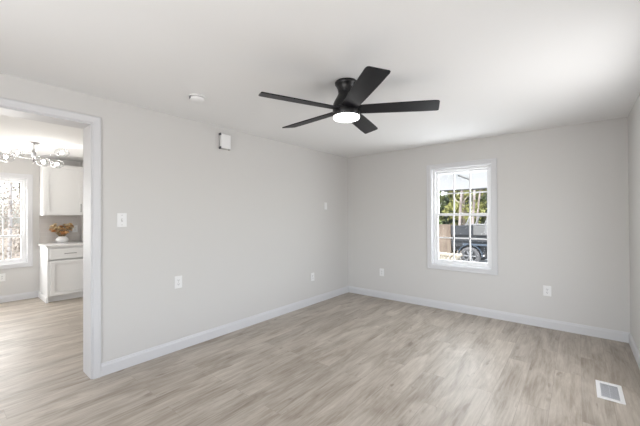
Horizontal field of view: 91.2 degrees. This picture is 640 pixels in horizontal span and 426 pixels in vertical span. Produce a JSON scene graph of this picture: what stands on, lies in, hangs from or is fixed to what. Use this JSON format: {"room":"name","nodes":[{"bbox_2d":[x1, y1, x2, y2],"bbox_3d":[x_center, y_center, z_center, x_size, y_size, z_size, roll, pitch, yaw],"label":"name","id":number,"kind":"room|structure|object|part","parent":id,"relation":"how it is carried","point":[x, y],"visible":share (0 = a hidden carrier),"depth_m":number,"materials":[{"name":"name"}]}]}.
{"room":"empty living room","nodes":[
{"label":"empty living room","id":0,"kind":"room"},
{"bbox_2d":[0,153,79,295],"bbox_3d":[-6.043,0.241,4.210,0.150,2.440,4.570,-1,-1,39],"label":"wall","id":1,"kind":"structure","parent":0,"point":[21,279],"depth_m":5.36,"materials":[{"name":"white paint"}]},
{"bbox_2d":[0,273,4,281],"bbox_3d":[-5.190,1.053,5.111,0.008,0.126,0.080,-1,-1,39],"label":"wall outlet","id":2,"kind":"object","parent":1,"relation":"attached to","point":[2,276],"visible":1,"depth_m":5.11,"materials":[{"name":"white plastic"}]},
{"bbox_2d":[0,172,32,268],"bbox_3d":[-5.431,0.126,4.927,0.157,1.579,1.339,-1,-1,39],"label":"window","id":3,"kind":"structure","parent":1,"relation":"in","point":[25,180],"depth_m":5.36,"materials":[{"name":"white paint"}]},
{"bbox_3d":[-5.470,-0.074,4.959,0.028,0.974,1.135,-1,-1,39],"label":"sash","id":4,"kind":"part","parent":3,"relation":"part of","materials":[{"name":"white plastic"}]},
{"bbox_3d":[-5.442,0.594,4.934,0.028,0.439,1.135,-1,-1,39],"label":"sash","id":5,"kind":"part","parent":3,"relation":"part of","materials":[{"name":"white plastic"}]},
{"bbox_2d":[0,291,38,302],"bbox_3d":[-6.159,1.404,3.921,0.015,0.110,3.983,-1,-1,39],"label":"baseboard","id":6,"kind":"structure","parent":1,"relation":"attached to","point":[21,296],"depth_m":5.26,"materials":[{"name":"white paint"}]},
{"bbox_2d":[39,215,79,242],"bbox_3d":[-4.719,0.289,5.696,0.008,0.486,0.583,-1,-1,39],"label":"backsplash","id":7,"kind":"structure","parent":1,"relation":"attached to","point":[45,236],"depth_m":5.63,"materials":[{"name":"tile"}]},
{"bbox_2d":[39,163,82,215],"bbox_3d":[-4.587,-0.399,5.591,0.356,0.885,0.581,-1,-1,39],"label":"upper cabinet","id":8,"kind":"object","parent":1,"relation":"attached to","point":[60,186],"visible":0.97,"depth_m":5.47,"materials":[{"name":"white paint"}]},
{"bbox_2d":[72,225,77,231],"bbox_3d":[-4.579,0.296,5.853,0.008,0.126,0.080,-1,-1,39],"label":"wall outlet","id":9,"kind":"object","parent":1,"relation":"attached to","point":[75,229],"visible":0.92,"depth_m":5.86,"materials":[{"name":"white plastic"}]},
{"bbox_2d":[80,161,82,241],"bbox_3d":[-3.081,0.228,4.810,3.965,2.440,0.120,-1,-1,39],"label":"wall","id":10,"kind":"structure","parent":0,"point":[81,162],"depth_m":5.88,"materials":[{"name":"white paint"}]},
{"bbox_2d":[0,73,347,362],"bbox_3d":[-1.990,0.206,2.838,0.225,2.440,7.600,-1,-1,39],"label":"wall","id":11,"kind":"structure","parent":0,"point":[245,228],"depth_m":3.45,"materials":[{"name":"white paint"}]},
{"bbox_2d":[0,106,91,378],"bbox_3d":[-2.532,0.323,2.177,0.225,2.200,1.531,-1,-1,39],"label":"door frame","id":12,"kind":"structure","parent":11,"relation":"in","point":[87,127],"depth_m":2.72,"materials":[{"name":"white paint"}]},
{"bbox_2d":[0,97,100,378],"bbox_3d":[-2.437,0.292,2.099,0.022,2.260,1.650,-1,-1,39],"label":"trim","id":13,"kind":"structure","parent":11,"relation":"attached to","point":[96,121],"depth_m":2.70,"materials":[{"name":"white paint"}]},
{"bbox_2d":[117,213,126,226],"bbox_3d":[-1.811,0.065,2.867,0.017,0.126,0.080,-1,-1,39],"label":"light switch","id":14,"kind":"object","parent":11,"relation":"attached to","point":[121,217],"visible":1,"depth_m":2.87,"materials":[{"name":"white plastic"}]},
{"bbox_2d":[175,276,181,288],"bbox_3d":[-1.478,0.721,3.269,0.008,0.126,0.080,-1,-1,39],"label":"wall outlet","id":15,"kind":"object","parent":11,"relation":"attached to","point":[178,279],"visible":1,"depth_m":3.27,"materials":[{"name":"white plastic"}]},
{"bbox_2d":[101,286,348,376],"bbox_3d":[-1.319,1.372,3.448,0.015,0.110,5.800,-1,-1,39],"label":"baseboard","id":16,"kind":"structure","parent":11,"relation":"attached to","point":[111,366],"depth_m":3.47,"materials":[{"name":"white paint"}]},
{"bbox_2d":[219,133,230,150],"bbox_3d":[-1.121,-0.841,3.696,0.048,0.184,0.144,-1,-1,39],"label":"door chime","id":17,"kind":"object","parent":11,"relation":"attached to","point":[224,140],"visible":1,"depth_m":3.67,"materials":[{"name":"white plastic"}]},
{"bbox_2d":[0,0,639,161],"bbox_3d":[-2.058,-1.054,2.898,7.998,0.080,7.900,-1,-1,39],"label":"ceiling","id":18,"kind":"structure","parent":0,"point":[493,67],"depth_m":2.12,"materials":[{"name":"white paint"}]},
{"bbox_2d":[3,141,63,165],"bbox_3d":[-4.212,-0.809,4.399,1.076,0.360,0.518,0,0,-5],"label":"chandelier","id":19,"kind":"object","parent":18,"relation":"hanging from","point":[33,151],"visible":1,"depth_m":4.38,"materials":[{"name":"silver metal"}]},
{"bbox_2d":[189,93,204,102],"bbox_3d":[-1.073,-0.997,2.736,0.136,0.048,0.136,-1,-1,39],"label":"smoke detector","id":20,"kind":"object","parent":18,"relation":"attached to","point":[194,97],"visible":1,"depth_m":2.69,"materials":[{"name":"white plastic"}]},
{"bbox_2d":[259,66,439,133],"bbox_3d":[0.173,-0.880,2.500,1.333,0.300,1.368,-1,-1,39],"label":"ceiling fan","id":21,"kind":"object","parent":18,"relation":"hanging from","point":[348,107],"visible":1,"depth_m":2.38,"materials":[{"name":"black metal"}]},
{"bbox_3d":[-0.143,-0.812,2.277,0.627,0.008,0.144,0,11,-28],"label":"blade","id":22,"kind":"part","parent":21,"relation":"part of","materials":[{"name":"black wood"}]},
{"bbox_3d":[-0.081,-0.808,2.741,0.627,0.008,0.144,-1,11,44],"label":"blade","id":23,"kind":"part","parent":21,"relation":"part of","materials":[{"name":"black wood"}]},
{"bbox_3d":[0.380,-0.810,2.826,0.144,0.008,0.627,-13,-6,25],"label":"blade","id":24,"kind":"part","parent":21,"relation":"part of","materials":[{"name":"black wood"}]},
{"bbox_3d":[0.280,-0.816,2.075,0.144,0.008,0.627,11,-3,-10],"label":"blade","id":25,"kind":"part","parent":21,"relation":"part of","materials":[{"name":"black wood"}]},
{"bbox_3d":[0.603,-0.815,2.414,0.627,0.008,0.144,0,-12,8],"label":"blade","id":26,"kind":"part","parent":21,"relation":"part of","materials":[{"name":"black wood"}]},
{"bbox_2d":[0,292,639,425],"bbox_3d":[-2.043,1.456,2.878,7.998,0.060,7.900,-1,-1,39],"label":"floor","id":27,"kind":"structure","parent":0,"point":[347,359],"depth_m":2.75,"materials":[{"name":"brown wood"}]},
{"bbox_2d":[38,246,82,302],"bbox_3d":[-4.455,1.014,5.468,0.687,0.895,0.596,-1,-1,39],"label":"base cabinet","id":28,"kind":"object","parent":27,"relation":"on","point":[60,268],"visible":0.68,"depth_m":5.24,"materials":[{"name":"white paint"}]},
{"bbox_3d":[-4.661,1.416,5.260,0.621,0.090,0.014,-1,-1,39],"label":"moulding","id":29,"kind":"part","parent":28,"relation":"part of","materials":[{"name":"white paint"}]},
{"bbox_3d":[-4.650,1.014,5.274,0.633,0.895,0.018,-1,-1,39],"label":"panel","id":30,"kind":"part","parent":28,"relation":"part of","materials":[{"name":"white paint"}]},
{"bbox_2d":[38,241,82,247],"bbox_3d":[-4.467,0.548,5.476,0.669,0.036,0.603,-1,-1,39],"label":"countertop","id":31,"kind":"structure","parent":28,"relation":"on","point":[77,243],"depth_m":5.27,"materials":[{"name":"white stone"}]},
{"bbox_2d":[55,236,68,242],"bbox_3d":[-4.631,0.475,5.624,0.186,0.114,0.186,-1,-1,39],"label":"vase","id":32,"kind":"object","parent":31,"relation":"on","point":[60,239],"visible":1,"depth_m":5.57,"materials":[{"name":"white ceramic"}]},
{"bbox_3d":[-4.219,0.673,5.289,0.020,0.172,0.515,-1,-1,39],"label":"drawer","id":33,"kind":"part","parent":28,"relation":"part of","materials":[{"name":"white paint"}]},
{"bbox_3d":[-4.216,1.068,5.285,0.022,0.566,0.515,-1,-1,39],"label":"door","id":34,"kind":"part","parent":28,"relation":"part of","materials":[{"name":"white paint"}]},
{"bbox_2d":[595,380,625,404],"bbox_3d":[2.264,1.394,2.447,0.157,0.006,0.319,-1,-1,39],"label":"floor vent","id":35,"kind":"object","parent":27,"relation":"in","point":[607,391],"visible":1,"depth_m":2.44,"materials":[{"name":"white plastic"}]},
{"bbox_2d":[348,117,630,332],"bbox_3d":[1.945,0.197,4.626,4.032,2.440,0.160,-1,-1,39],"label":"wall","id":36,"kind":"structure","parent":0,"point":[563,191],"depth_m":3.96,"materials":[{"name":"white paint"}]},
{"bbox_2d":[380,268,383,275],"bbox_3d":[1.037,0.996,5.261,0.080,0.126,0.008,-1,-1,39],"label":"wall outlet","id":37,"kind":"object","parent":36,"relation":"attached to","point":[381,269],"visible":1,"depth_m":5.26,"materials":[{"name":"white plastic"}]},
{"bbox_2d":[426,158,497,274],"bbox_3d":[2.038,0.052,4.520,0.944,1.561,0.157,-1,-1,39],"label":"window","id":38,"kind":"structure","parent":36,"relation":"in","point":[489,165],"depth_m":4.48,"materials":[{"name":"white paint"}]},
{"bbox_3d":[2.067,-0.293,4.560,0.740,0.666,0.028,-1,-1,39],"label":"sash","id":39,"kind":"part","parent":38,"relation":"part of","materials":[{"name":"white plastic"}]},
{"bbox_3d":[2.051,0.366,4.531,0.740,0.729,0.028,-1,-1,39],"label":"sash","id":40,"kind":"part","parent":38,"relation":"part of","materials":[{"name":"white plastic"}]},
{"bbox_2d":[349,286,629,342],"bbox_3d":[1.925,1.361,4.525,3.658,0.110,0.015,-1,-1,39],"label":"baseboard","id":41,"kind":"structure","parent":36,"relation":"attached to","point":[621,336],"depth_m":4.09,"materials":[{"name":"white paint"}]},
{"bbox_2d":[543,285,550,295],"bbox_3d":[2.779,0.953,3.829,0.080,0.126,0.008,-1,-1,39],"label":"wall outlet","id":42,"kind":"object","parent":36,"relation":"attached to","point":[546,289],"visible":1,"depth_m":3.83,"materials":[{"name":"white plastic"}]},
{"bbox_2d":[628,94,639,352],"bbox_3d":[1.504,0.170,1.034,0.150,2.440,5.950,-1,-1,39],"label":"wall","id":43,"kind":"structure","parent":0,"point":[634,115],"depth_m":3.04,"materials":[{"name":"white paint"}]},
{"bbox_2d":[629,333,639,369],"bbox_3d":[1.495,1.336,1.135,0.015,0.110,5.800,-1,-1,39],"label":"baseboard","id":44,"kind":"structure","parent":43,"relation":"attached to","point":[632,344],"depth_m":3.04,"materials":[{"name":"white paint"}]},
{"label":"outside","id":45,"kind":"structure","parent":0,"visible":0},
{"bbox_2d":[0,229,460,259],"bbox_3d":[0.520,1.784,5.689,120.000,0.100,120.000,-1,-1,39],"label":"ground","id":46,"kind":"structure","parent":45,"point":[5,230],"depth_m":17.59,"materials":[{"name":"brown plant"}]},
{"bbox_2d":[0,181,18,250],"bbox_3d":[-14.038,-2.345,13.555,1.573,8.463,1.718,-1,-1,39],"label":"tree","id":47,"kind":"object","parent":46,"relation":"on","point":[0,181],"visible":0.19,"depth_m":13.85,"materials":[{"name":"grey plant"}]},
{"bbox_2d":[0,183,19,259],"bbox_3d":[-9.988,-2.818,9.387,1.577,9.291,1.615,-1,-1,39],"label":"tree","id":48,"kind":"object","parent":46,"relation":"on","point":[4,183],"visible":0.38,"depth_m":9.69,"materials":[{"name":"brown plant"}]},
{"bbox_2d":[0,182,20,259],"bbox_3d":[-11.046,-2.448,11.104,1.652,8.595,1.702,0,-1,-25],"label":"tree","id":49,"kind":"object","parent":46,"relation":"on","point":[10,185],"visible":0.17,"depth_m":11.07,"materials":[{"name":"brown plant"}]},
{"bbox_2d":[0,182,20,259],"bbox_3d":[-8.236,-2.884,8.797,1.654,9.393,1.707,-1,-1,39],"label":"tree","id":50,"kind":"object","parent":46,"relation":"on","point":[8,182],"visible":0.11,"depth_m":8.46,"materials":[{"name":"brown plant"}]},
{"bbox_2d":[1,182,20,251],"bbox_3d":[-14.896,-3.030,15.533,1.618,9.876,1.609,-1,-1,39],"label":"tree","id":51,"kind":"object","parent":46,"relation":"on","point":[4,182],"visible":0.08,"depth_m":15.46,"materials":[{"name":"grey plant"}]},
{"bbox_2d":[439,190,445,223],"bbox_3d":[6.165,-0.524,17.902,2.512,4.928,2.066,-1,-1,39],"label":"tree","id":52,"kind":"object","parent":46,"relation":"on","point":[442,205],"visible":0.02,"depth_m":17.83,"materials":[{"name":"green plant"}]},
{"bbox_2d":[439,191,457,221],"bbox_3d":[8.883,-0.506,21.030,2.540,4.801,2.210,-1,-1,36],"label":"tree","id":53,"kind":"object","parent":46,"relation":"on","point":[444,208],"visible":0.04,"depth_m":21.22,"materials":[{"name":"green plant"}]},
{"bbox_2d":[441,190,472,223],"bbox_3d":[8.165,-0.974,19.000,2.339,5.658,2.090,-1,-1,39],"label":"tree","id":54,"kind":"object","parent":46,"relation":"on","point":[446,199],"visible":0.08,"depth_m":18.75,"materials":[{"name":"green plant"}]},
{"bbox_2d":[451,191,467,224],"bbox_3d":[6.683,-1.475,14.810,1.048,6.509,0.842,-1,-1,39],"label":"tree","id":55,"kind":"object","parent":46,"relation":"on","point":[460,204],"visible":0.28,"depth_m":14.79,"materials":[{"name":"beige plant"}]},
{"bbox_2d":[441,189,486,225],"bbox_3d":[7.657,-0.779,16.802,2.496,5.376,2.043,-1,-1,39],"label":"tree","id":56,"kind":"object","parent":46,"relation":"on","point":[457,196],"visible":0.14,"depth_m":16.72,"materials":[{"name":"green plant"}]},
{"bbox_2d":[466,190,478,223],"bbox_3d":[6.876,-1.486,13.954,0.905,6.502,0.778,-1,-1,39],"label":"tree","id":57,"kind":"object","parent":46,"relation":"on","point":[474,207],"visible":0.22,"depth_m":13.91,"materials":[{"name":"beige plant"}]},
{"bbox_2d":[471,190,482,223],"bbox_3d":[7.702,-1.478,15.199,0.774,6.507,0.936,0,0,-16],"label":"tree","id":58,"kind":"object","parent":46,"relation":"on","point":[479,198],"visible":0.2,"depth_m":15.22,"materials":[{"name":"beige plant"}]},
{"bbox_2d":[467,188,486,223],"bbox_3d":[10.361,-0.808,19.718,2.618,5.237,1.862,-1,-1,39],"label":"tree","id":59,"kind":"object","parent":46,"relation":"on","point":[485,189],"visible":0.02,"depth_m":19.70,"materials":[{"name":"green plant"}]},
{"bbox_2d":[471,192,486,223],"bbox_3d":[9.559,-0.507,17.682,2.298,4.629,1.956,-1,-1,39],"label":"tree","id":60,"kind":"object","parent":46,"relation":"on","point":[482,219],"visible":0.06,"depth_m":18.02,"materials":[{"name":"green plant"}]},
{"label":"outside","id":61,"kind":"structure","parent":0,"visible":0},
{"bbox_3d":[4.523,1.725,8.198,21.000,0.012,8.640,-1,-1,39],"label":"driveway","id":62,"kind":"object","parent":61,"visible":0},
{"bbox_2d":[439,224,456,253],"bbox_3d":[4.431,1.081,11.473,0.910,1.330,0.724,-1,-1,39],"label":"wooden crate","id":63,"kind":"object","parent":62,"relation":"on","point":[445,244],"visible":0.23,"depth_m":11.04,"materials":[{"name":"beige wood"}]},
{"bbox_2d":[439,171,486,191],"bbox_3d":[2.876,0.446,6.844,4.400,2.543,4.430,-1,-1,39],"label":"porch roof","id":64,"kind":"structure","parent":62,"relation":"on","point":[478,178],"depth_m":6.84,"materials":[{"name":"white"}]},
{"bbox_2d":[451,216,486,261],"bbox_3d":[6.183,0.889,10.425,3.050,1.678,1.785,-1,-1,39],"label":"trailer","id":65,"kind":"object","parent":62,"relation":"on","point":[478,247],"visible":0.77,"depth_m":10.39,"materials":[{"name":"paint"}]},
{"bbox_3d":[5.274,0.601,11.183,0.690,0.300,1.480,-1,-1,39],"label":"panel","id":66,"kind":"part","parent":65,"relation":"part of","materials":[{"name":"paint"}]},
{"bbox_3d":[5.726,0.678,9.873,3.050,0.520,0.070,-1,-1,39],"label":"rail","id":67,"kind":"part","parent":65,"relation":"part of","materials":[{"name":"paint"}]},
{"bbox_3d":[6.142,1.247,10.370,3.050,0.385,1.430,-1,-1,39],"label":"frame rail","id":68,"kind":"part","parent":65,"relation":"part of","materials":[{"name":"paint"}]}
]}

